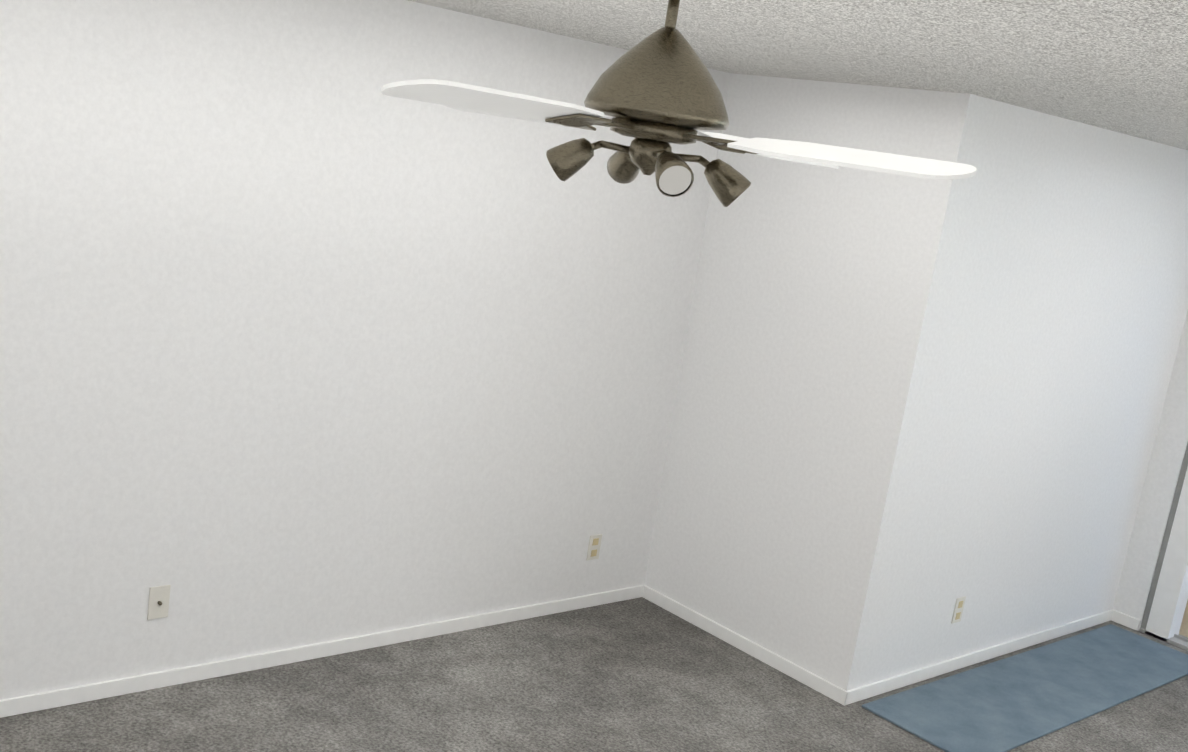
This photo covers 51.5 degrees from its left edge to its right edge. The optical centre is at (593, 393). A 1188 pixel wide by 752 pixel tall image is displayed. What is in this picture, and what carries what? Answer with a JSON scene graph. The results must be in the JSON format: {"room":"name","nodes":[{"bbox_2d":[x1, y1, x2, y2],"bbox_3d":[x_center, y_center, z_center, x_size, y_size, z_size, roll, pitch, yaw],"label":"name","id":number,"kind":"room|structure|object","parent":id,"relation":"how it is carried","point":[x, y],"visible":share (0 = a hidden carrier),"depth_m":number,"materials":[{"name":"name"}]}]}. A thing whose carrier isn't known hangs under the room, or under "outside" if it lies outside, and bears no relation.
{"room":"empty living room","nodes":[
{"label":"empty living room","id":0,"kind":"room"},
{"bbox_2d":[0,0,729,699],"bbox_3d":[-1.452,-0.177,4.033,9.900,2.440,0.150,-2,16,-42],"label":"wall","id":1,"kind":"structure","parent":0,"point":[310,332],"depth_m":4.32,"materials":[{"name":"paint"}]},
{"bbox_2d":[147,585,170,619],"bbox_3d":[-1.480,0.713,4.200,0.072,0.118,0.018,-2,16,-42],"label":"outlet","id":2,"kind":"object","parent":1,"relation":"attached to","point":[158,603],"visible":1,"depth_m":4.20,"materials":[{"name":"beige plastic"}]},
{"bbox_2d":[0,585,643,717],"bbox_3d":[-1.485,0.992,4.297,4.650,0.060,0.012,-2,16,-42],"label":"baseboard","id":3,"kind":"structure","parent":1,"relation":"attached to","point":[82,693],"depth_m":4.61,"materials":[{"name":"white wood"}]},
{"bbox_2d":[586,534,601,559],"bbox_3d":[0.002,0.693,5.557,0.072,0.118,0.008,-2,16,-42],"label":"electrical outlet","id":4,"kind":"object","parent":1,"relation":"attached to","point":[594,547],"visible":1,"depth_m":5.55,"materials":[{"name":"beige plastic"}]},
{"bbox_2d":[0,597,1187,751],"bbox_3d":[-0.297,1.587,2.706,9.750,0.100,4.435,-2,16,-42],"label":"floor","id":5,"kind":"structure","parent":0,"point":[641,674],"depth_m":4.66,"materials":[{"name":"carpet"}]},
{"bbox_2d":[862,624,1187,751],"bbox_3d":[2.071,1.307,5.558,2.200,0.012,0.520,-2,16,-42],"label":"mat","id":6,"kind":"object","parent":5,"relation":"on","point":[1010,703],"visible":0.92,"depth_m":5.40,"materials":[{"name":"fabric"}]},
{"bbox_2d":[408,0,1187,149],"bbox_3d":[0.141,-0.883,2.246,9.900,0.120,4.435,-2,16,-42],"label":"ceiling","id":7,"kind":"structure","parent":0,"point":[1120,66],"depth_m":3.41,"materials":[{"name":"white paint"}]},
{"bbox_2d":[381,0,975,206],"bbox_3d":[0.132,-0.614,2.385,0.981,0.457,0.981,8,12,-6],"label":"ceiling fan","id":8,"kind":"object","parent":7,"relation":"hanging from","point":[655,93],"visible":1,"depth_m":2.28,"materials":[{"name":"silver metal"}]},
{"bbox_2d":[644,73,1187,690],"bbox_3d":[1.732,-0.097,6.032,2.500,2.440,1.200,-2,16,-42],"label":"wall block","id":9,"kind":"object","parent":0,"point":[908,411],"visible":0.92,"depth_m":5.22,"materials":[{"name":"paint"}]},
{"bbox_2d":[644,585,841,700],"bbox_3d":[0.632,1.088,5.418,0.012,0.060,1.170,-2,16,-42],"label":"baseboard","id":10,"kind":"structure","parent":9,"relation":"attached to","point":[800,674],"depth_m":5.38,"materials":[{"name":"white wood"}]},
{"bbox_2d":[951,596,965,622],"bbox_3d":[1.611,0.956,5.443,0.072,0.118,0.008,-2,16,-42],"label":"outlet","id":11,"kind":"object","parent":9,"relation":"attached to","point":[958,609],"visible":1,"depth_m":5.44,"materials":[{"name":"beige plastic"}]},
{"bbox_2d":[836,609,1119,705],"bbox_3d":[1.891,1.208,5.783,2.362,0.060,0.012,-2,16,-42],"label":"baseboard","id":12,"kind":"structure","parent":9,"relation":"attached to","point":[844,697],"depth_m":5.60,"materials":[{"name":"white wood"}]},
{"bbox_2d":[1113,310,1187,630],"bbox_3d":[3.956,0.389,5.343,0.150,2.440,2.935,-2,16,-42],"label":"wall","id":13,"kind":"structure","parent":0,"point":[1153,510],"depth_m":6.38,"materials":[{"name":"paint"}]},
{"bbox_2d":[1139,444,1187,650],"bbox_3d":[3.978,0.441,5.294,0.165,2.367,2.734,-2,16,-42],"label":"door","id":14,"kind":"structure","parent":13,"relation":"in","point":[1165,607],"depth_m":6.34,"materials":[{"name":"white wood"}]},
{"bbox_3d":[8.801,1.553,9.721,12.850,0.127,18.000,-2,16,-42],"label":"ground","id":15,"kind":"structure","parent":0,"visible":0},
{"bbox_2d":[1179,600,1187,636],"bbox_3d":[4.007,0.082,6.918,2.048,2.620,0.200,-2,16,-42],"label":"wall","id":16,"kind":"structure","parent":15,"relation":"on","point":[1183,631],"depth_m":6.44,"materials":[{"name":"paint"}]}
]}

